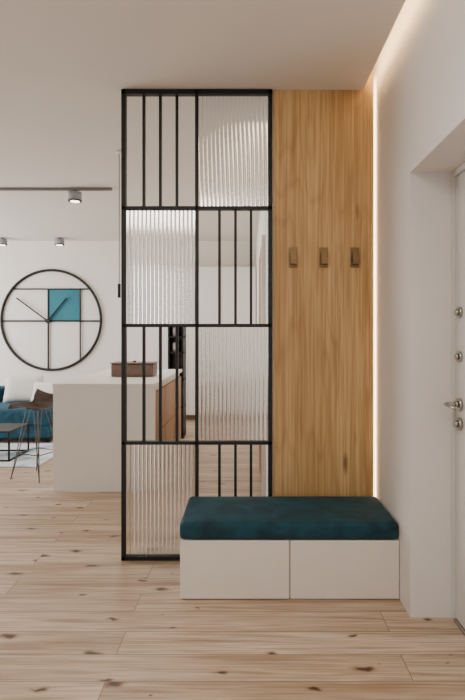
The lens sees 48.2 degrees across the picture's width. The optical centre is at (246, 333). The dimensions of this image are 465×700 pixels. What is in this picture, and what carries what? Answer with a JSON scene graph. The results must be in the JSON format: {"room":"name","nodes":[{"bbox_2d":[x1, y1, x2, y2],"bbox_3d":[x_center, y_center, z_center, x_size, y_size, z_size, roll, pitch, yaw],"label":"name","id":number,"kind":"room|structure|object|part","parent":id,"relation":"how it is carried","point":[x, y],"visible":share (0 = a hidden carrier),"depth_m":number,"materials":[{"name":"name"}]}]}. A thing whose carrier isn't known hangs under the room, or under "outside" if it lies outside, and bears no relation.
{"room":"lobby","nodes":[
{"label":"lobby","id":0,"kind":"room"},
{"bbox_2d":[0,241,255,385],"bbox_3d":[-2.400,-0.160,8.800,7.600,3.020,0.200,0,0,0],"label":"wall","id":1,"kind":"structure","parent":0,"point":[96,263],"depth_m":8.70,"materials":[{"name":"paint"}]},
{"bbox_2d":[0,269,101,370],"bbox_3d":[-3.268,-0.233,8.664,1.702,1.702,0.067,0,0,0],"label":"wall clock","id":2,"kind":"object","parent":1,"relation":"attached to","point":[63,304],"visible":1,"depth_m":8.67,"materials":[{"name":"black metal"}]},
{"bbox_2d":[0,0,405,240],"bbox_3d":[-2.400,-1.605,3.450,7.600,0.290,10.900,0,0,0],"label":"ceiling","id":3,"kind":"structure","parent":0,"point":[65,65],"depth_m":2.95,"materials":[{"name":"paint"}]},
{"bbox_2d":[0,238,6,245],"bbox_3d":[-3.720,-1.404,7.900,0.147,0.112,0.147,0,0,0],"label":"ceiling spotlight","id":4,"kind":"object","parent":3,"relation":"attached to","point":[3,242],"depth_m":7.85,"materials":[{"name":"grey metal"}]},
{"bbox_2d":[0,187,112,190],"bbox_3d":[-2.975,-1.447,5.200,3.250,0.025,0.040,0,0,0],"label":"track","id":5,"kind":"object","parent":3,"relation":"attached to","point":[1,188],"depth_m":5.18,"materials":[{"name":"black metal"}]},
{"bbox_2d":[68,190,81,202],"bbox_3d":[-1.720,-1.379,5.200,0.136,0.112,0.136,0,0,0],"label":"ceiling spotlight","id":6,"kind":"object","parent":5,"relation":"attached to","point":[74,196],"depth_m":5.15,"materials":[{"name":"grey metal"}]},
{"bbox_2d":[54,238,63,245],"bbox_3d":[-2.850,-1.404,7.900,0.147,0.112,0.147,0,0,0],"label":"ceiling spotlight","id":7,"kind":"object","parent":3,"relation":"attached to","point":[58,242],"depth_m":7.84,"materials":[{"name":"grey metal"}]},
{"bbox_2d":[115,150,120,297],"bbox_3d":[-1.020,-0.875,4.150,0.060,1.170,0.060,0,0,0],"label":"pendant lamp","id":8,"kind":"object","parent":3,"relation":"hanging from","point":[118,152],"visible":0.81,"depth_m":4.15,"materials":[{"name":"black metal"}]},
{"bbox_3d":[-1.020,-0.930,4.150,0.005,1.060,0.005,0,0,-23],"label":"cord","id":9,"kind":"part","parent":8,"relation":"part of","materials":[{"name":"black metal"}]},
{"bbox_2d":[0,420,464,699],"bbox_3d":[-2.400,1.400,3.450,7.600,0.100,10.900,0,0,0],"label":"floor","id":10,"kind":"structure","parent":0,"point":[79,621],"depth_m":2.37,"materials":[{"name":"brown wood"}]},
{"bbox_2d":[0,443,52,467],"bbox_3d":[-3.360,1.344,5.815,2.480,0.012,1.130,0,0,0],"label":"area rug","id":11,"kind":"object","parent":10,"relation":"on","point":[23,461],"visible":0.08,"depth_m":5.73,"materials":[{"name":"white fabric"}]},
{"bbox_2d":[0,423,28,461],"bbox_3d":[-2.995,1.179,5.700,1.010,0.318,0.500,0,0,0],"label":"coffee table","id":12,"kind":"object","parent":11,"relation":"on","point":[4,427],"visible":0.93,"depth_m":5.72,"materials":[{"name":"black metal"}]},
{"bbox_2d":[0,376,56,441],"bbox_3d":[-3.560,0.955,6.925,2.280,0.791,1.050,0,0,0],"label":"sofa","id":13,"kind":"object","parent":10,"relation":"on","point":[16,389],"visible":0.53,"depth_m":6.51,"materials":[{"name":"fabric"}]},
{"bbox_2d":[3,376,43,402],"bbox_3d":[-3.000,0.740,6.980,0.500,0.342,0.199,0,0,-8],"label":"pillow","id":14,"kind":"object","parent":13,"relation":"on","point":[17,389],"depth_m":6.91,"materials":[{"name":"beige fabric"}]},
{"bbox_3d":[-2.990,1.025,6.760,1.130,0.230,0.720,0,0,0],"label":"seat","id":15,"kind":"part","parent":13,"relation":"part of","materials":[{"name":"fabric"}]},
{"bbox_2d":[31,382,56,400],"bbox_3d":[-2.660,0.780,6.900,0.420,0.285,0.188,0,0,10],"label":"pillow","id":16,"kind":"object","parent":13,"relation":"on","point":[44,386],"depth_m":6.86,"materials":[{"name":"beige fabric"}]},
{"bbox_2d":[8,389,52,482],"bbox_3d":[-1.961,0.921,4.896,0.395,0.849,0.404,0,0,22],"label":"bar stool","id":17,"kind":"object","parent":10,"relation":"on","point":[42,400],"visible":0.69,"depth_m":4.78,"materials":[{"name":"brown leather"}]},
{"bbox_2d":[52,369,181,491],"bbox_3d":[-1.225,0.887,5.372,0.880,0.925,1.855,0,0,0],"label":"kitchen island","id":18,"kind":"object","parent":10,"relation":"on","point":[87,408],"visible":0.8,"depth_m":4.45,"materials":[{"name":"white paint"}]},
{"bbox_3d":[-1.225,0.905,4.470,0.870,0.890,0.040,0,0,0],"label":"panel","id":19,"kind":"part","parent":18,"relation":"part of","materials":[{"name":"white paint"}]},
{"bbox_2d":[52,369,181,387],"bbox_3d":[-1.225,0.443,5.372,0.880,0.035,1.855,0,0,0],"label":"island countertop","id":20,"kind":"structure","parent":18,"relation":"on","point":[102,379],"depth_m":4.65,"materials":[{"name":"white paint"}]},
{"bbox_2d":[110,361,157,376],"bbox_3d":[-1.140,0.346,5.275,0.430,0.153,0.260,0,0,0],"label":"bread box","id":21,"kind":"object","parent":20,"relation":"on","point":[134,368],"visible":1,"depth_m":5.15,"materials":[{"name":"beige wood"}]},
{"bbox_3d":[-1.140,0.291,5.275,0.430,0.013,0.260,0,0,0],"label":"lid","id":22,"kind":"part","parent":21,"relation":"part of","materials":[{"name":"beige wood"}]},
{"bbox_2d":[168,327,185,438],"bbox_3d":[-0.920,0.600,6.855,0.200,1.500,0.310,0,0,0],"label":"open shelf unit","id":23,"kind":"object","parent":10,"relation":"on","point":[171,330],"visible":0.48,"depth_m":6.82,"materials":[{"name":"black metal"}]},
{"bbox_2d":[172,342,174,351],"bbox_3d":[-0.940,0.170,6.800,0.070,0.120,0.070,0,0,0],"label":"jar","id":24,"kind":"object","parent":23,"relation":"on","point":[173,343],"depth_m":6.77,"materials":[{"name":"beige ceramic"}]},
{"bbox_2d":[121,89,271,560],"bbox_3d":[-0.299,-0.054,3.114,0.899,2.808,0.040,0,0,0],"label":"frame","id":25,"kind":"object","parent":10,"relation":"on","point":[125,93],"visible":0.82,"depth_m":3.09,"materials":[{"name":"black metal"}]},
{"bbox_2d":[126,210,194,323],"bbox_3d":[-0.516,-0.401,3.112,0.414,0.681,0.012,0,0,0],"label":"glass","id":26,"kind":"object","parent":25,"relation":"attached to","point":[160,244],"visible":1,"depth_m":3.11,"materials":[{"name":"white"}]},
{"bbox_2d":[126,445,194,555],"bbox_3d":[-0.516,0.992,3.112,0.414,0.664,0.012,0,0,0],"label":"glass","id":27,"kind":"object","parent":25,"relation":"attached to","point":[160,479],"visible":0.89,"depth_m":3.11,"materials":[{"name":"white"}]},
{"bbox_2d":[142,94,251,495],"bbox_3d":[-0.296,-0.054,3.114,0.657,2.788,0.024,0,0,0],"label":"bars","id":28,"kind":"object","parent":25,"relation":"attached to","point":[143,95],"visible":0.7,"depth_m":3.10,"materials":[{"name":"black metal"}]},
{"bbox_2d":[199,327,267,440],"bbox_3d":[-0.082,0.299,3.112,0.416,0.681,0.012,0,0,0],"label":"glass","id":29,"kind":"object","parent":25,"relation":"attached to","point":[233,361],"visible":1,"depth_m":3.11,"materials":[{"name":"white"}]},
{"bbox_2d":[199,95,267,205],"bbox_3d":[-0.082,-1.096,3.112,0.416,0.668,0.012,0,0,0],"label":"glass","id":30,"kind":"object","parent":25,"relation":"attached to","point":[233,129],"visible":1,"depth_m":3.11,"materials":[{"name":"white"}]},
{"bbox_2d":[154,267,255,419],"bbox_3d":[-0.655,0.150,8.405,1.590,2.400,0.570,0,0,0],"label":"wall","id":31,"kind":"structure","parent":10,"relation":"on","point":[208,276],"depth_m":8.12,"materials":[{"name":"white paint"}]},
{"bbox_2d":[180,496,398,598],"bbox_3d":[0.215,1.151,2.859,1.118,0.399,0.450,0,0,0],"label":"storage bench","id":32,"kind":"object","parent":10,"relation":"on","point":[232,547],"visible":1,"depth_m":2.64,"materials":[{"name":"paint"}]},
{"bbox_3d":[-0.062,1.198,2.650,0.556,0.296,0.020,0,0,0],"label":"drawer","id":33,"kind":"part","parent":32,"relation":"part of","materials":[{"name":"paint"}]},
{"bbox_2d":[180,496,397,538],"bbox_3d":[0.214,0.999,2.859,1.116,0.096,0.450,0,0,0],"label":"seat cushion","id":34,"kind":"object","parent":32,"relation":"on","point":[204,517],"depth_m":2.69,"materials":[{"name":"teal fabric"}]},
{"bbox_3d":[0.497,1.198,2.650,0.554,0.296,0.020,0,0,0],"label":"drawer","id":35,"kind":"part","parent":32,"relation":"part of","materials":[{"name":"paint"}]},
{"bbox_2d":[453,618,464,635],"bbox_3d":[1.008,1.345,1.936,0.073,0.010,1.032,0,0,0],"label":"threshold","id":36,"kind":"object","parent":10,"relation":"on","point":[455,620],"visible":0.67,"depth_m":2.39,"materials":[{"name":"wood"}]},
{"bbox_2d":[256,68,373,495],"bbox_3d":[0.775,-0.160,5.942,1.250,3.020,5.516,0,0,0],"label":"wall","id":37,"kind":"structure","parent":0,"point":[263,215],"depth_m":3.80,"materials":[{"name":"paint"}]},
{"bbox_2d":[260,249,261,485],"bbox_3d":[0.138,0.297,4.800,0.020,2.095,1.000,0,0,0],"label":"leaf","id":38,"kind":"object","parent":37,"relation":"attached to","point":[261,249],"visible":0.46,"depth_m":4.59,"materials":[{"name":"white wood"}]},
{"bbox_2d":[259,235,264,495],"bbox_3d":[0.135,0.270,4.800,0.029,2.160,1.120,0,0,0],"label":"trim","id":39,"kind":"structure","parent":37,"relation":"attached to","point":[262,244],"depth_m":4.24,"materials":[{"name":"white paint"}]},
{"bbox_2d":[374,0,464,617],"bbox_3d":[1.089,-0.160,0.592,0.623,3.020,5.184,0,0,0],"label":"wall","id":40,"kind":"structure","parent":0,"point":[419,70],"depth_m":2.48,"materials":[{"name":"paint"}]},
{"bbox_2d":[451,162,464,618],"bbox_3d":[1.008,0.291,1.938,0.073,2.118,1.073,0,0,0],"label":"door frame","id":41,"kind":"structure","parent":40,"relation":"attached to","point":[460,169],"depth_m":2.45,"materials":[{"name":"paint"}]},
{"bbox_2d":[456,171,464,628],"bbox_3d":[1.012,0.299,1.936,0.055,2.078,1.032,0,0,0],"label":"leaf","id":42,"kind":"object","parent":40,"relation":"attached to","point":[460,179],"visible":1,"depth_m":2.40,"materials":[{"name":"paint"}]},
{"bbox_2d":[455,417,462,430],"bbox_3d":[0.977,0.415,2.400,0.016,0.060,0.060,0,0,0],"label":"plate","id":43,"kind":"object","parent":42,"relation":"attached to","point":[459,419],"visible":0.82,"depth_m":2.38,"materials":[{"name":"metal"}]},
{"bbox_2d":[453,420,457,427],"bbox_3d":[0.963,0.415,2.400,0.012,0.033,0.033,0,0,0],"label":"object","id":44,"kind":"object","parent":43,"relation":"in","point":[455,423],"depth_m":2.39,"materials":[{"name":"silver metal"}]},
{"bbox_2d":[455,398,462,410],"bbox_3d":[0.978,0.325,2.400,0.014,0.060,0.060,0,0,0],"label":"rose","id":45,"kind":"object","parent":42,"relation":"attached to","point":[459,400],"visible":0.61,"depth_m":2.38,"materials":[{"name":"metal"}]},
{"bbox_3d":[0.947,0.325,2.400,0.053,0.022,0.022,0,0,0],"label":"handle neck","id":46,"kind":"object","parent":45,"relation":"attached to","visible":0},
{"bbox_2d":[444,402,459,411],"bbox_3d":[0.923,0.328,2.342,0.019,0.024,0.136,0,0,0],"label":"lever","id":47,"kind":"object","parent":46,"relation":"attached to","point":[449,405],"visible":1,"depth_m":2.32,"materials":[{"name":"metal"}]},
{"bbox_2d":[456,307,462,317],"bbox_3d":[0.979,-0.100,2.400,0.012,0.052,0.052,0,0,0],"label":"lock","id":48,"kind":"object","parent":42,"relation":"attached to","point":[458,308],"depth_m":2.38,"materials":[{"name":"metal"}]},
{"bbox_2d":[456,351,462,361],"bbox_3d":[0.979,0.105,2.400,0.012,0.052,0.052,0,0,0],"label":"lock","id":49,"kind":"object","parent":42,"relation":"attached to","point":[457,352],"visible":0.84,"depth_m":2.38,"materials":[{"name":"metal"}]},
{"bbox_3d":[0.450,-0.125,3.160,0.560,2.850,0.048,0,0,0],"label":"batten","id":50,"kind":"object","parent":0,"visible":0},
{"bbox_2d":[273,90,319,495],"bbox_3d":[0.295,-0.115,3.125,0.278,2.930,0.022,0,0,0],"label":"board","id":51,"kind":"object","parent":50,"relation":"attached to","point":[296,113],"visible":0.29,"depth_m":3.11,"materials":[{"name":"brown wood"}]},
{"bbox_2d":[289,247,296,266],"bbox_3d":[0.275,-0.458,3.090,0.052,0.120,0.049,0,0,0],"label":"coat hook","id":52,"kind":"object","parent":51,"relation":"attached to","point":[292,250],"visible":1,"depth_m":3.10,"materials":[{"name":"brown wood"}]},
{"bbox_2d":[320,70,372,495],"bbox_3d":[0.596,-0.115,3.125,0.322,2.930,0.022,0,0,0],"label":"board","id":53,"kind":"object","parent":50,"relation":"attached to","point":[346,116],"visible":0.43,"depth_m":3.11,"materials":[{"name":"brown wood"}]},
{"bbox_2d":[319,247,327,266],"bbox_3d":[0.458,-0.458,3.090,0.052,0.120,0.049,0,0,0],"label":"coat hook","id":54,"kind":"object","parent":53,"relation":"attached to","point":[323,251],"visible":1,"depth_m":3.11,"materials":[{"name":"brown wood"}]},
{"bbox_2d":[350,247,358,266],"bbox_3d":[0.644,-0.458,3.090,0.052,0.120,0.049,0,0,0],"label":"coat hook","id":55,"kind":"object","parent":53,"relation":"attached to","point":[354,251],"visible":1,"depth_m":3.11,"materials":[{"name":"brown wood"}]}
]}

